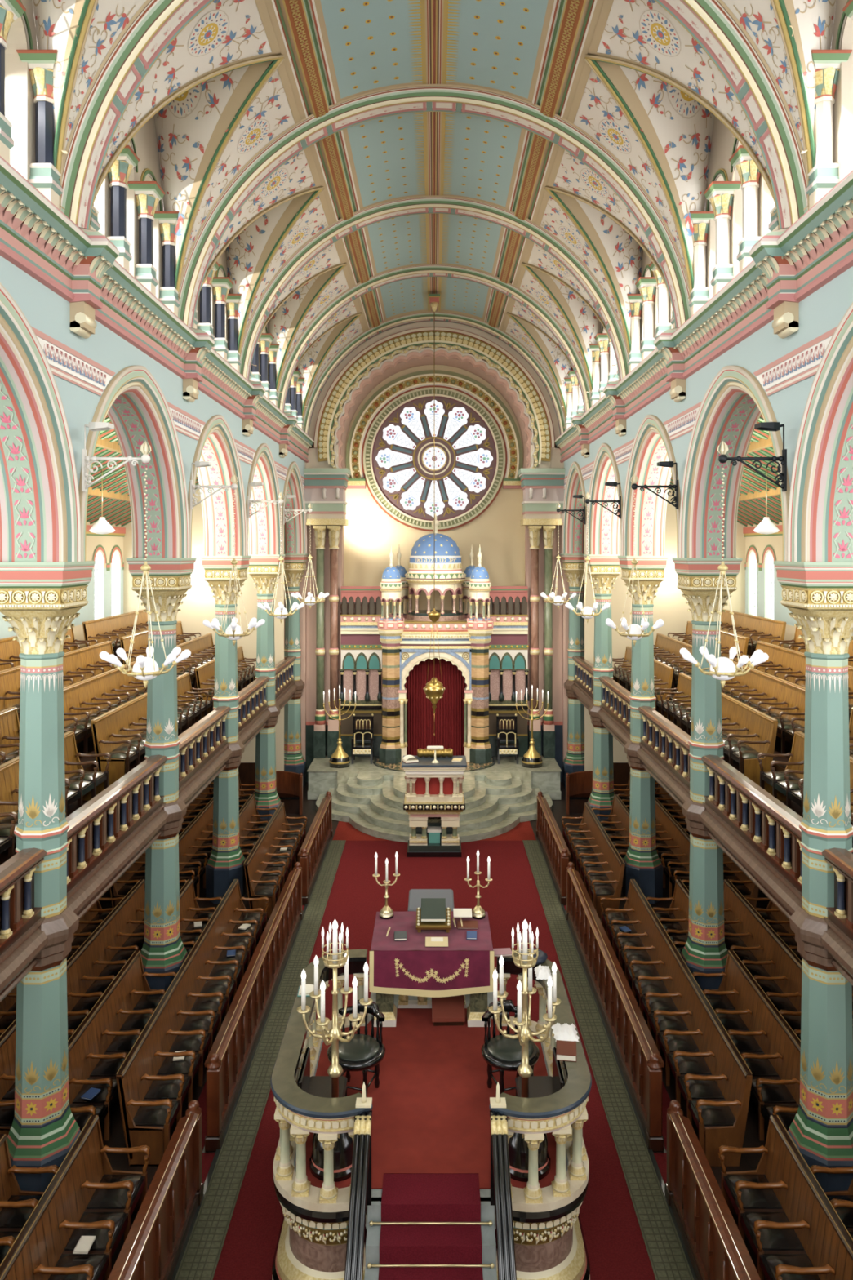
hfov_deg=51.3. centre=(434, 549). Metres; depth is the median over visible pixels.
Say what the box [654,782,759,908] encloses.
pew
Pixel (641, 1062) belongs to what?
barrier
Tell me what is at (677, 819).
cushion
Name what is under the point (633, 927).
cushion
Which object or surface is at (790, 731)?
cushion
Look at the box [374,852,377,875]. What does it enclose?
candle
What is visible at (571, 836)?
armrest
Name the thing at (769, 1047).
pew
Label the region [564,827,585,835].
cushion
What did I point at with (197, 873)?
cushion
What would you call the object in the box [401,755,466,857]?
pulpit
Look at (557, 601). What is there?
chandelier
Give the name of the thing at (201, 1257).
floor grating
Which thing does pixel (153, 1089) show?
cushion
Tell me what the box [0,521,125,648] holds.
wall
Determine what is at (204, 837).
cushion
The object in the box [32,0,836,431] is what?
ceiling
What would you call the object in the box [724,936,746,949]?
cushion
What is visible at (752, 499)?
ceiling
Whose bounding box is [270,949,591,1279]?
platform
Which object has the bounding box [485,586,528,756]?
screen
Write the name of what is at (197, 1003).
cushion
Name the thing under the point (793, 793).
cushion
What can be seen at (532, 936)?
candle
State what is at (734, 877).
cushion
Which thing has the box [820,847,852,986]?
gallery balustrade
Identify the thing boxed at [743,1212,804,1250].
cushion
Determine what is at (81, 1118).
cushion
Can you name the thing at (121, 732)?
pew
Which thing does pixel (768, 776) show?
cushion
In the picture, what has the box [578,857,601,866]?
armrest
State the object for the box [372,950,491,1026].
table
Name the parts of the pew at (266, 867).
panel, rail, backrest, seat, panel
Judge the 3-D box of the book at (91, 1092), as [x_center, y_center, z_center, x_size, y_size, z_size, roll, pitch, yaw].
[-4.103,6.503,10.601,0.136,0.020,0.190,0,0,16]
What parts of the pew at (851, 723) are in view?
panel, backrest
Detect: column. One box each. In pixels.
[0,560,95,1191]
[125,557,196,990]
[200,555,250,903]
[248,554,284,818]
[284,553,308,786]
[560,553,584,786]
[583,554,620,818]
[617,555,668,903]
[672,557,742,990]
[773,560,852,1191]
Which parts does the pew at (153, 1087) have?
panel, rail, seat, panel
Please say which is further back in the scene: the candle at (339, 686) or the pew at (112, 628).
the candle at (339, 686)
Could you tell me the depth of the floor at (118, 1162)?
11.37 m
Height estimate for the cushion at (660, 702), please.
0.062 m
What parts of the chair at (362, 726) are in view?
leg, post, seat, leg, post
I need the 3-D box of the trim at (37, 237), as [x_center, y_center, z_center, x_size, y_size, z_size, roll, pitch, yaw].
[-3.760,-2.855,16.050,0.660,1.130,21.500,0,0,0]
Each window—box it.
[0,0,62,208]
[88,115,180,316]
[94,557,97,619]
[111,560,114,615]
[193,248,241,372]
[248,323,279,406]
[284,369,304,430]
[346,369,522,531]
[564,370,584,430]
[589,323,619,406]
[626,249,675,372]
[688,115,779,316]
[754,561,756,615]
[771,557,773,619]
[805,0,852,208]
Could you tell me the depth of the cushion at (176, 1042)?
11.75 m
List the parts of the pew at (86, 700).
seat, rail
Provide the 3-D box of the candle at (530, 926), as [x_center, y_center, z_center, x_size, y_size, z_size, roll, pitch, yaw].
[0.912,3.651,8.460,0.028,0.200,0.026,0,0,0]
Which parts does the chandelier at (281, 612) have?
wall plate, bulb, lamp bracket, arm, bulb, suspension chain, suspension chain, globe, chain, suspension chain, bulb, suspension chain, suspension chain, bulb, bulb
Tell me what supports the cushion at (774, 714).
on the pew at (782, 700)
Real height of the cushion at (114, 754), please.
0.062 m
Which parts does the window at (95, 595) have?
pane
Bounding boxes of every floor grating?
[174,840,346,1279]
[522,840,693,1279]
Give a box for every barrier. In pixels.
[107,1099,204,1279]
[204,862,302,1151]
[297,791,333,905]
[536,791,570,905]
[565,862,664,1151]
[665,1099,760,1279]
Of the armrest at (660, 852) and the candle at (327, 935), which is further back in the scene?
the armrest at (660, 852)
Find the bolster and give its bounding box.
[417,748,453,756]
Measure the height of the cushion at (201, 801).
0.062 m
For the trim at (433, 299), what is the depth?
24.07 m
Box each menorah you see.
[322,685,356,768]
[515,685,549,768]
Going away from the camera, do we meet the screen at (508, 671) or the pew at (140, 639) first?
the pew at (140, 639)
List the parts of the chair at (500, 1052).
leg, leg, rail, seat frame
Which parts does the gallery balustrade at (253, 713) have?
rail, handrail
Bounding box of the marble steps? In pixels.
[306,755,561,842]
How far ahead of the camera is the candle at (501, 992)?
8.55 m
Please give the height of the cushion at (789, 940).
0.062 m
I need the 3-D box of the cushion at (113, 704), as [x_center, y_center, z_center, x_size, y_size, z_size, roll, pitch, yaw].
[-5.915,2.919,16.675,0.410,0.062,0.426,0,0,0]
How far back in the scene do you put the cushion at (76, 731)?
14.24 m
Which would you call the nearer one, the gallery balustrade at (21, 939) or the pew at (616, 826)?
the gallery balustrade at (21, 939)
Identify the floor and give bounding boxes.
[0,657,247,865]
[98,782,769,1279]
[621,654,852,853]
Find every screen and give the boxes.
[339,586,382,756]
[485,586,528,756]
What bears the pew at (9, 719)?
on the floor at (73, 807)
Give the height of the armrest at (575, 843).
0.062 m
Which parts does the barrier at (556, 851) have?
post, panel, post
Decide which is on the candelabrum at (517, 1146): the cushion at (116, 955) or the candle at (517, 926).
the candle at (517, 926)
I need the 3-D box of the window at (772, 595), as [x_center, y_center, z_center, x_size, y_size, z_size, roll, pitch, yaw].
[9.084,0.970,23.580,0.032,1.860,0.680,0,0,0]
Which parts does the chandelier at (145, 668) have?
wall plate, bulb, bulb, lamp bracket, arm, bulb, suspension chain, suspension chain, bulb, globe, chain, suspension chain, bulb, suspension chain, suspension chain, bulb, bulb, bulb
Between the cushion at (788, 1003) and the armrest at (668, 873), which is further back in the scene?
the armrest at (668, 873)
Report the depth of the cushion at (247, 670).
23.82 m
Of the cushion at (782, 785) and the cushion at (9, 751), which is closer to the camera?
the cushion at (782, 785)
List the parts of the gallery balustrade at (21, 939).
panel, rail, handrail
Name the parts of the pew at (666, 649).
rail, seat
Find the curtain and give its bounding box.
[404,657,467,755]
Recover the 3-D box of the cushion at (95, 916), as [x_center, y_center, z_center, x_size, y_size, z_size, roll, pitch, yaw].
[-5.865,6.549,15.802,0.410,0.062,0.436,0,0,0]
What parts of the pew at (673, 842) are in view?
panel, backrest, rail, seat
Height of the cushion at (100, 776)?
0.062 m
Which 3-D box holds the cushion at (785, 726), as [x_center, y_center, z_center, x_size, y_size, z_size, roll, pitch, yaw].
[5.915,2.919,14.729,0.410,0.062,0.426,0,0,0]
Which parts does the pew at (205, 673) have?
panel, rail, backrest, seat, panel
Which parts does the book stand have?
stem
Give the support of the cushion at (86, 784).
on the pew at (81, 785)
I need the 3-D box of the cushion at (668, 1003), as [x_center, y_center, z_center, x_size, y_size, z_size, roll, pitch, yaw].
[3.265,6.549,12.827,0.410,0.062,0.436,0,0,0]
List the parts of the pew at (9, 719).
rail, panel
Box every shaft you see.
[313,525,327,757]
[327,525,341,757]
[528,525,542,755]
[541,525,555,757]
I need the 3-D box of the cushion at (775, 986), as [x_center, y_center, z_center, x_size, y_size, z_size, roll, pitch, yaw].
[4.965,6.549,13.323,0.410,0.062,0.436,0,0,0]
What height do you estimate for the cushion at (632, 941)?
0.062 m
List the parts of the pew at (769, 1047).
panel, seat, backrest, rail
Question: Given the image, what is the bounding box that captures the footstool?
[431,995,465,1026]
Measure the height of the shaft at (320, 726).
6.860 m
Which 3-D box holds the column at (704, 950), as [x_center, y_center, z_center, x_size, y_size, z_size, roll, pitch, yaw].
[4.200,3.565,13.700,0.830,6.870,0.830,0,0,0]
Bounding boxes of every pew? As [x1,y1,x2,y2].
[0,626,97,671]
[0,640,136,721]
[0,706,19,764]
[0,731,111,859]
[0,879,145,1137]
[0,896,124,1036]
[0,1115,150,1279]
[0,1133,58,1264]
[63,656,146,754]
[67,950,177,1140]
[82,608,147,662]
[90,672,214,786]
[110,782,213,908]
[115,879,268,1166]
[120,621,200,664]
[176,633,215,691]
[178,772,254,897]
[179,879,222,955]
[195,646,256,710]
[239,794,276,887]
[243,802,306,918]
[275,770,302,814]
[561,802,625,918]
[565,770,592,814]
[591,794,629,887]
[600,879,752,1166]
[612,646,673,710]
[613,772,689,897]
[645,879,688,955]
[653,633,692,691]
[653,672,777,786]
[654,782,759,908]
[667,621,748,665]
[691,950,800,1140]
[718,1115,852,1279]
[720,608,786,656]
[720,656,805,754]
[723,879,852,1039]
[733,640,852,722]
[744,896,852,1018]
[757,731,852,843]
[771,626,852,666]
[809,1164,852,1239]
[848,706,852,757]
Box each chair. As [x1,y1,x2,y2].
[327,1000,385,1097]
[351,714,373,764]
[481,1000,539,1094]
[496,713,518,764]
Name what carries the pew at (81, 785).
on the floor at (73, 807)
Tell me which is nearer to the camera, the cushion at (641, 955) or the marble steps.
the cushion at (641, 955)
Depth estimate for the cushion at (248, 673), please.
23.30 m
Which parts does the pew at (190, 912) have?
rail, backrest, panel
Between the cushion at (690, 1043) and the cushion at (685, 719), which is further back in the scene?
the cushion at (685, 719)
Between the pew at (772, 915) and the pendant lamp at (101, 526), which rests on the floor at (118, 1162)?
the pew at (772, 915)
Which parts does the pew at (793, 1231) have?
panel, seat, backrest, rail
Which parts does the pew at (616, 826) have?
panel, backrest, rail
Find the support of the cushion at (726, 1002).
on the pew at (769, 1047)
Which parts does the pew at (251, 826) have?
rail, backrest, panel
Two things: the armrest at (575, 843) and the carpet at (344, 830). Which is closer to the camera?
the armrest at (575, 843)
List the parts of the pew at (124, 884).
panel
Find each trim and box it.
[0,155,314,462]
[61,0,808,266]
[171,840,330,1279]
[177,84,690,328]
[239,195,629,380]
[277,263,591,412]
[302,311,565,435]
[303,468,351,525]
[313,326,555,468]
[428,293,439,311]
[517,468,564,525]
[537,840,697,1279]
[554,169,852,462]
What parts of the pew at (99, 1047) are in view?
rail, backrest, seat, panel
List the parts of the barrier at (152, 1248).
panel, post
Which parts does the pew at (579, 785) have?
post, seat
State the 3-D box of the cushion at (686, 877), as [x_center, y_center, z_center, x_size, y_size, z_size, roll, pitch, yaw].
[4.965,6.549,17.595,0.410,0.062,0.436,0,0,0]
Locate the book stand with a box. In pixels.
[426,746,443,763]
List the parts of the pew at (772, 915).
panel, backrest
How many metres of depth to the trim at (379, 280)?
21.90 m
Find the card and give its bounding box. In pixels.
[453,908,471,917]
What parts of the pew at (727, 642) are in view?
backrest, rail, panel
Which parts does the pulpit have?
cornice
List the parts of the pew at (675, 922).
panel, backrest, rail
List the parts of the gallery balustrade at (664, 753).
handrail, rail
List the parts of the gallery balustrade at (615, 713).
handrail, rail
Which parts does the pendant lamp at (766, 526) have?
lamp shade, rod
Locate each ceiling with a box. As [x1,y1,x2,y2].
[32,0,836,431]
[86,413,199,526]
[669,414,782,526]
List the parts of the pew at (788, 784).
panel, seat, backrest, rail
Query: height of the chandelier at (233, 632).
2.814 m
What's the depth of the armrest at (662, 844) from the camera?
19.45 m
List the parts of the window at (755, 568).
pane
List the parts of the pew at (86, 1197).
rail, backrest, seat, panel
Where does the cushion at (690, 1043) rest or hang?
on the pew at (713, 1080)
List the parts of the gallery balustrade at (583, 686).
handrail, rail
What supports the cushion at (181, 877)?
on the pew at (195, 842)
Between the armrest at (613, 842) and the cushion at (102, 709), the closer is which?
the cushion at (102, 709)
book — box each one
[72,1235,95,1253]
[80,1087,100,1100]
[173,1050,186,1061]
[193,921,202,927]
[226,949,235,956]
[238,923,250,929]
[297,984,314,996]
[394,931,406,940]
[402,755,418,763]
[420,897,445,922]
[451,757,462,762]
[457,920,478,928]
[466,931,476,939]
[493,947,511,956]
[555,1040,576,1062]
[618,925,631,932]
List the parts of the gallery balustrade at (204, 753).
rail, handrail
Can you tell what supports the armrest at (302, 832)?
on the pew at (266, 867)
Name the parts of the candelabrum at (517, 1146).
arm, arm, arm, stem, crown, arm, arm, arm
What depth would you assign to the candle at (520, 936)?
8.25 m
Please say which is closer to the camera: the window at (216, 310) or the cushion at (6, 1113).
the cushion at (6, 1113)
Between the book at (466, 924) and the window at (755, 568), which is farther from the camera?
the window at (755, 568)
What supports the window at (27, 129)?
attached to the ceiling at (241, 73)
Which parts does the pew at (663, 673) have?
panel, seat, backrest, rail, panel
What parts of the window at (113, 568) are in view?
pane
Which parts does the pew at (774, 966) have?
seat, backrest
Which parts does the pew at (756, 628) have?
seat, rail, panel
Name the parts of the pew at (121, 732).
panel, rail, backrest, seat, panel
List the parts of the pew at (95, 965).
panel, rail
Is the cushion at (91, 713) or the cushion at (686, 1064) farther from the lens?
the cushion at (91, 713)
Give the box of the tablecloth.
[368,911,494,997]
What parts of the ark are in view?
turret cornice, turret cornice, drum cornice, turret cornice, turret cornice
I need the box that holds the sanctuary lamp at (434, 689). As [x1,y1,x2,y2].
[422,311,445,735]
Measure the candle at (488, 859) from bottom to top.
0.310 m
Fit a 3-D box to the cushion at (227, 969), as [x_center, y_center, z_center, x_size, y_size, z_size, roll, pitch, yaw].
[-3.265,6.549,13.819,0.410,0.062,0.436,0,0,0]
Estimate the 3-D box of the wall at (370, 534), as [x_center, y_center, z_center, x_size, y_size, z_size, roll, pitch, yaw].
[0.000,0.300,28.400,6.200,13.400,0.001,0,0,0]
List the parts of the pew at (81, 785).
rail, backrest, seat, panel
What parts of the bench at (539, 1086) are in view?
seat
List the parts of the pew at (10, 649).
rail, panel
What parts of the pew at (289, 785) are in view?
seat, post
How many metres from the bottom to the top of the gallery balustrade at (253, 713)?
1.205 m
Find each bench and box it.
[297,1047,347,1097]
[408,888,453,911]
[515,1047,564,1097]
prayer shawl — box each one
[533,964,552,979]
[551,1022,578,1041]
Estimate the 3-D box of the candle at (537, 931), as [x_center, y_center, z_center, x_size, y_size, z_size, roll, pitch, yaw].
[0.970,3.651,8.360,0.028,0.200,0.026,0,0,0]
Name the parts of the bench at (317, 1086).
seat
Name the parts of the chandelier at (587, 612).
bulb, bulb, suspension chain, suspension chain, suspension chain, chain, globe, suspension chain, bulb, arm, lamp bracket, bulb, wall plate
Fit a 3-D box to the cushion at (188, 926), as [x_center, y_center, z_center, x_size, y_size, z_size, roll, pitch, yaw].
[-4.095,6.549,15.356,0.410,0.062,0.402,0,0,0]
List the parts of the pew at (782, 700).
rail, seat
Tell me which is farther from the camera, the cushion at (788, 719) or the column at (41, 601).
the cushion at (788, 719)
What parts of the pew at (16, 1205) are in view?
rail, backrest, seat, panel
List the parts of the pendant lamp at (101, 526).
lamp shade, rod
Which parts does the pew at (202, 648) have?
seat, rail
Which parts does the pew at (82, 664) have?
rail, backrest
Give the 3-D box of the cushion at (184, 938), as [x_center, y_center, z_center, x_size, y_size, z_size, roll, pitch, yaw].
[-4.095,6.549,14.894,0.410,0.062,0.402,0,0,0]
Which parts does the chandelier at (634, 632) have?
bulb, bulb, suspension chain, suspension chain, globe, chain, suspension chain, bulb, bulb, arm, lamp bracket, bulb, bulb, wall plate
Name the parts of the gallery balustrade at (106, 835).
panel, rail, handrail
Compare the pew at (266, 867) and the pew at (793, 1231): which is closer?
the pew at (793, 1231)
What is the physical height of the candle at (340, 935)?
0.200 m
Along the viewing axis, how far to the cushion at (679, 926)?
15.33 m
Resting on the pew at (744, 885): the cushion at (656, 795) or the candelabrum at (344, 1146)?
the cushion at (656, 795)
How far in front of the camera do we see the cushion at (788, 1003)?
12.76 m
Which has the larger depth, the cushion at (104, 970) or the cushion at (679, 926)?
the cushion at (679, 926)
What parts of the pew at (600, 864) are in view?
panel, seat, backrest, rail, panel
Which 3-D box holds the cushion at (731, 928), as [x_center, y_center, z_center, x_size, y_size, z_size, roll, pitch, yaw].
[4.965,6.549,15.306,0.410,0.062,0.436,0,0,0]
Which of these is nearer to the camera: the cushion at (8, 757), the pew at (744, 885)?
the cushion at (8, 757)
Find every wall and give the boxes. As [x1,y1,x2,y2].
[0,255,306,561]
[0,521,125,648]
[123,488,284,794]
[343,364,524,617]
[561,266,852,561]
[584,488,745,794]
[742,521,852,648]
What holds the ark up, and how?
on the marble steps
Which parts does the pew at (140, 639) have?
panel, rail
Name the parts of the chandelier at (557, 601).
bulb, suspension chain, globe, chain, lamp bracket, arm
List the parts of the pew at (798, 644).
panel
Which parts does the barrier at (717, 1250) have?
post, panel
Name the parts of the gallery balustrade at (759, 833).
panel, handrail, rail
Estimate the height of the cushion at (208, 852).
0.062 m
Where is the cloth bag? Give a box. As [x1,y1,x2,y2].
[520,947,547,964]
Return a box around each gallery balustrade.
[0,847,48,1002]
[65,754,168,919]
[177,706,232,807]
[237,675,271,747]
[275,655,297,710]
[571,655,593,710]
[597,675,631,747]
[636,706,690,807]
[699,754,803,919]
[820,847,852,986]
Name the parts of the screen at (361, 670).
railing, pointed panel, panel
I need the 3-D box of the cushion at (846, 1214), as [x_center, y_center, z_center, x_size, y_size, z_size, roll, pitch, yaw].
[4.095,6.549,8.812,0.410,0.062,0.415,0,0,0]
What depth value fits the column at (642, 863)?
17.69 m
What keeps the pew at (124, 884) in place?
on the floor at (118, 1162)
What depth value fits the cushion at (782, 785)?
12.34 m
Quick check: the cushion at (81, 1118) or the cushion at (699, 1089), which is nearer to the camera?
the cushion at (81, 1118)
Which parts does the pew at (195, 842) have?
seat, rail, backrest, panel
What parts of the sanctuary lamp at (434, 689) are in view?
suspension chain, lamp shade, hanging rod, suspension chain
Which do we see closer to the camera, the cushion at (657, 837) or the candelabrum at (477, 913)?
the candelabrum at (477, 913)
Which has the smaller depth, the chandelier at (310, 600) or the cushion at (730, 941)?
the cushion at (730, 941)
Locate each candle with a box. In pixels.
[301,968,306,1010]
[313,955,319,995]
[320,979,325,1022]
[321,926,324,947]
[326,931,328,952]
[328,921,331,943]
[332,919,337,963]
[338,685,340,698]
[338,931,341,952]
[341,922,343,943]
[344,952,349,991]
[346,926,348,947]
[351,976,357,1018]
[363,961,368,1002]
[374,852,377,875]
[385,857,388,881]
[395,852,398,875]
[466,855,469,879]
[476,849,479,873]
[487,856,490,879]
[492,968,497,1010]
[498,955,504,995]
[511,926,514,947]
[516,922,519,943]
[516,979,522,1022]
[518,932,521,952]
[521,919,528,963]
[528,922,531,943]
[528,952,532,991]
[530,931,533,952]
[531,685,533,698]
[535,927,538,947]
[546,976,552,1018]
[551,961,556,1002]
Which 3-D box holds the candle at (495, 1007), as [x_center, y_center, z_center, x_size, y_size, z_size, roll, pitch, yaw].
[0.569,4.106,8.287,0.052,0.380,0.050,0,0,0]
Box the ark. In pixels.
[377,511,493,763]
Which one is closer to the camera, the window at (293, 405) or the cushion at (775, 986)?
the cushion at (775, 986)
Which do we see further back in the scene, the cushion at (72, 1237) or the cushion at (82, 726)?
the cushion at (82, 726)
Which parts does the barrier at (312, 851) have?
post, panel, post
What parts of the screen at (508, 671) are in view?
railing, panel, pointed panel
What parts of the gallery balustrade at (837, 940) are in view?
handrail, rail, panel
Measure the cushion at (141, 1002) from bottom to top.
0.062 m
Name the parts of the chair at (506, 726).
post, leg, seat, post, leg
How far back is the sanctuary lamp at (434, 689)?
24.13 m
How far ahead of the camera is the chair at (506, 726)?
25.94 m
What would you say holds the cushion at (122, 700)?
on the pew at (86, 700)
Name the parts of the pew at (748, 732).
panel, seat, backrest, rail, panel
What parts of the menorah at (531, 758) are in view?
stem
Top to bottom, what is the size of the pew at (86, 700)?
1.037 m
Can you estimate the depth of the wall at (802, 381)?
12.05 m
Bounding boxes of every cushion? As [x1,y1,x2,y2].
[0,754,17,763]
[0,811,17,823]
[0,822,17,837]
[0,836,8,844]
[0,1014,16,1030]
[0,1105,14,1125]
[0,1195,42,1227]
[0,1231,21,1264]
[2,1082,14,1098]
[6,748,19,755]
[7,1001,16,1011]
[48,1253,106,1279]
[63,722,91,729]
[63,728,84,733]
[64,1212,125,1250]
[65,780,92,790]
[66,789,78,798]
[66,950,76,960]
[67,771,105,781]
[67,1014,87,1030]
[70,1105,105,1131]
[71,936,88,946]
[71,996,101,1011]
[72,716,96,723]
[72,1077,117,1102]
[80,924,101,936]
[84,711,106,717]
[84,979,112,993]
[86,1174,142,1208]
[89,1053,128,1075]
[91,912,110,924]
[94,706,116,712]
[98,964,124,976]
[103,751,136,758]
[106,702,124,706]
[106,1035,138,1052]
[111,950,141,960]
[112,743,144,751]
[115,697,134,702]
[117,884,134,895]
[120,1013,151,1029]
[121,936,144,949]
[123,693,142,698]
[123,737,146,745]
[124,875,145,884]
[132,689,146,694]
[132,732,146,738]
[132,924,144,936]
[133,866,145,875]
[133,994,163,1009]
[133,1101,177,1125]
[144,1075,188,1098]
[157,1053,199,1074]
[168,1032,208,1052]
[177,671,194,675]
[177,707,199,713]
[177,711,192,717]
[178,866,203,875]
[178,875,196,885]
[179,668,194,672]
[180,934,199,946]
[180,1013,217,1031]
[182,703,204,708]
[182,821,192,827]
[182,923,206,934]
[183,814,197,821]
[184,858,208,866]
[184,946,191,955]
[188,699,210,704]
[189,808,202,814]
[190,912,213,923]
[190,995,226,1012]
[191,850,210,858]
[195,802,208,808]
[197,843,213,850]
[200,797,211,803]
[200,979,233,995]
[203,835,213,843]
[204,690,214,694]
[205,791,213,797]
[208,964,240,978]
[217,950,247,963]
[224,936,253,949]
[231,924,259,936]
[237,669,254,672]
[237,671,252,675]
[238,794,252,799]
[238,799,248,804]
[238,912,264,924]
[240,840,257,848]
[240,848,252,857]
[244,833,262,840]
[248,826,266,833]
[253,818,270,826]
[253,884,277,895]
[257,875,282,884]
[262,866,286,875]
[266,857,289,866]
[271,849,293,857]
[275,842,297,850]
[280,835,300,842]
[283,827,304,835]
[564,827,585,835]
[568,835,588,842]
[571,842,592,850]
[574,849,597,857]
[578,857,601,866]
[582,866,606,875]
[586,875,611,884]
[591,884,614,895]
[598,818,615,826]
[602,826,619,833]
[604,912,630,924]
[607,833,624,840]
[608,924,636,936]
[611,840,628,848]
[613,669,631,672]
[615,937,644,949]
[616,794,630,799]
[616,848,627,857]
[617,671,631,675]
[621,799,630,804]
[621,950,651,963]
[627,964,659,978]
[635,979,668,995]
[642,995,678,1012]
[650,1013,688,1031]
[655,791,663,797]
[655,835,665,843]
[655,912,678,923]
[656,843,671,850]
[657,699,679,704]
[657,797,668,803]
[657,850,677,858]
[659,1032,699,1052]
[660,802,673,808]
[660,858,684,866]
[662,923,686,934]
[663,703,687,708]
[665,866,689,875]
[666,808,679,814]
[669,707,691,713]
[669,934,688,946]
[669,1053,711,1074]
[670,814,684,821]
[671,875,689,885]
[674,668,688,672]
[674,671,692,675]
[675,711,691,717]
[676,821,686,827]
[676,946,684,955]
[680,1075,724,1098]
[682,716,691,722]
[691,1101,735,1125]
[705,994,734,1009]
[716,1013,748,1029]
[721,689,736,694]
[722,732,736,738]
[722,737,746,745]
[723,866,735,875]
[723,875,743,884]
[724,743,755,751]
[724,924,736,936]
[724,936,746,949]
[725,693,745,698]
[725,1174,782,1208]
[727,950,758,960]
[729,1035,762,1052]
[733,697,753,702]
[733,751,764,758]
[733,884,751,895]
[738,1053,778,1075]
[743,702,764,707]
[743,964,770,976]
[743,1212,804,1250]
[751,706,772,711]
[751,1077,795,1102]
[755,979,783,993]
[758,912,777,924]
[761,711,784,717]
[762,1253,820,1279]
[763,771,800,781]
[763,1105,799,1131]
[768,924,788,936]
[768,996,797,1011]
[772,716,795,723]
[776,780,804,790]
[777,722,804,729]
[780,936,797,946]
[782,1014,801,1031]
[785,728,804,733]
[790,789,801,798]
[791,950,802,959]
[826,1195,852,1227]
[848,1231,852,1238]
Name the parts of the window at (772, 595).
pane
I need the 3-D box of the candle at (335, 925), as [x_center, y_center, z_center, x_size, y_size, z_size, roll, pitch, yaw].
[-0.935,3.686,8.360,0.060,0.410,0.057,0,0,0]
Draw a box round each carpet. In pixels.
[197,905,305,1183]
[213,840,655,1279]
[332,821,536,840]
[564,905,671,1184]
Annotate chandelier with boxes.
[81,422,191,688]
[190,461,265,645]
[247,482,304,623]
[283,494,328,608]
[540,494,585,608]
[565,482,621,622]
[605,461,678,645]
[679,422,786,688]
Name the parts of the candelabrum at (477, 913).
arm, stem, arm, arm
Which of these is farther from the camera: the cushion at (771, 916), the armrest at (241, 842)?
the armrest at (241, 842)
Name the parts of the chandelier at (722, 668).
bulb, bulb, bulb, suspension chain, bulb, suspension chain, suspension chain, globe, chain, suspension chain, bulb, suspension chain, bulb, arm, lamp bracket, bulb, bulb, wall plate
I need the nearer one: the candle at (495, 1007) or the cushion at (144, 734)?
the candle at (495, 1007)
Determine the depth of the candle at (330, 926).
8.45 m
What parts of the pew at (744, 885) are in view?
panel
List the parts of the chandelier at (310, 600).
wall plate, bulb, lamp bracket, arm, suspension chain, globe, chain, suspension chain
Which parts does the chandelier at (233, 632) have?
wall plate, bulb, lamp bracket, arm, bulb, bulb, suspension chain, suspension chain, bulb, globe, chain, bulb, suspension chain, suspension chain, suspension chain, bulb, bulb, bulb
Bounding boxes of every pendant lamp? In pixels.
[88,469,115,533]
[753,469,779,533]
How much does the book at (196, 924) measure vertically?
0.020 m
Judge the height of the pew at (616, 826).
1.037 m
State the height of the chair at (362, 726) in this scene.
1.345 m
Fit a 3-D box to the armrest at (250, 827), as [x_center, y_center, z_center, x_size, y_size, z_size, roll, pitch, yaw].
[-4.095,6.549,20.800,0.410,0.062,0.473,0,0,0]
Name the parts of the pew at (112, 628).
panel, rail, seat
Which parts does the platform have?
handrail, stair rod, stair rod, handrail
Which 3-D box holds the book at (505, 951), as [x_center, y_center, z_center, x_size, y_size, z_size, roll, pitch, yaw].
[0.837,4.947,10.900,0.226,0.020,0.170,0,0,-6]
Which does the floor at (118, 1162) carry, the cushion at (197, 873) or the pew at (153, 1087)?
the pew at (153, 1087)
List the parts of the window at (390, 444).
pane, pane, pane, pane, pane, pane, pane, pane, pane, pane, pane, pane, pane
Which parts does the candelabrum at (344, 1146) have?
arm, arm, arm, stem, crown, arm, arm, arm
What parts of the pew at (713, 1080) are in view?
panel, seat, backrest, rail, panel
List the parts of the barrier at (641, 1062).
post, panel, post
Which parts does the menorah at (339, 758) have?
stem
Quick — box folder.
[425,937,448,946]
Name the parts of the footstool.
frame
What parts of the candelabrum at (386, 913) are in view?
arm, stem, arm, arm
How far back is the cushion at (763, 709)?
16.09 m
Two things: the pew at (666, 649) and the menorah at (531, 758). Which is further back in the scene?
the menorah at (531, 758)
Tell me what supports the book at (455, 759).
on the pulpit
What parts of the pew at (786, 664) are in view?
backrest, rail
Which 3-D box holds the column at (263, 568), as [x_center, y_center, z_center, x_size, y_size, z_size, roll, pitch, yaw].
[-4.200,3.565,22.100,0.830,6.870,0.830,0,0,0]
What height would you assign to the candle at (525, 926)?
0.410 m
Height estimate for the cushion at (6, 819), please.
0.062 m
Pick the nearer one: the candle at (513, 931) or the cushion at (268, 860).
the candle at (513, 931)
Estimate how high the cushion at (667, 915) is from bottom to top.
0.062 m
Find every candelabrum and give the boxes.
[296,919,373,1182]
[372,852,399,919]
[464,849,492,919]
[488,919,560,1182]
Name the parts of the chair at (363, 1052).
leg, seat frame, rail, leg, leg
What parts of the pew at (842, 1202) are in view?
panel, seat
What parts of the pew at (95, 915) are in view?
backrest, panel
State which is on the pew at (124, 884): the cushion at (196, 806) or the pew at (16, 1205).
the cushion at (196, 806)
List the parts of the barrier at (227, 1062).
post, panel, post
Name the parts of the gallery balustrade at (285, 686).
rail, handrail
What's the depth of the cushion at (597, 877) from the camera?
17.57 m
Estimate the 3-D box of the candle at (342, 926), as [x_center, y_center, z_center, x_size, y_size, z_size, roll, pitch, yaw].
[-0.877,3.651,8.460,0.028,0.200,0.026,0,0,0]
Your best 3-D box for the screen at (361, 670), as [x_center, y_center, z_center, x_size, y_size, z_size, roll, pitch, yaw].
[-2.175,3.630,26.451,1.300,5.060,0.299,0,0,0]
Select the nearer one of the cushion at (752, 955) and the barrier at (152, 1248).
the barrier at (152, 1248)

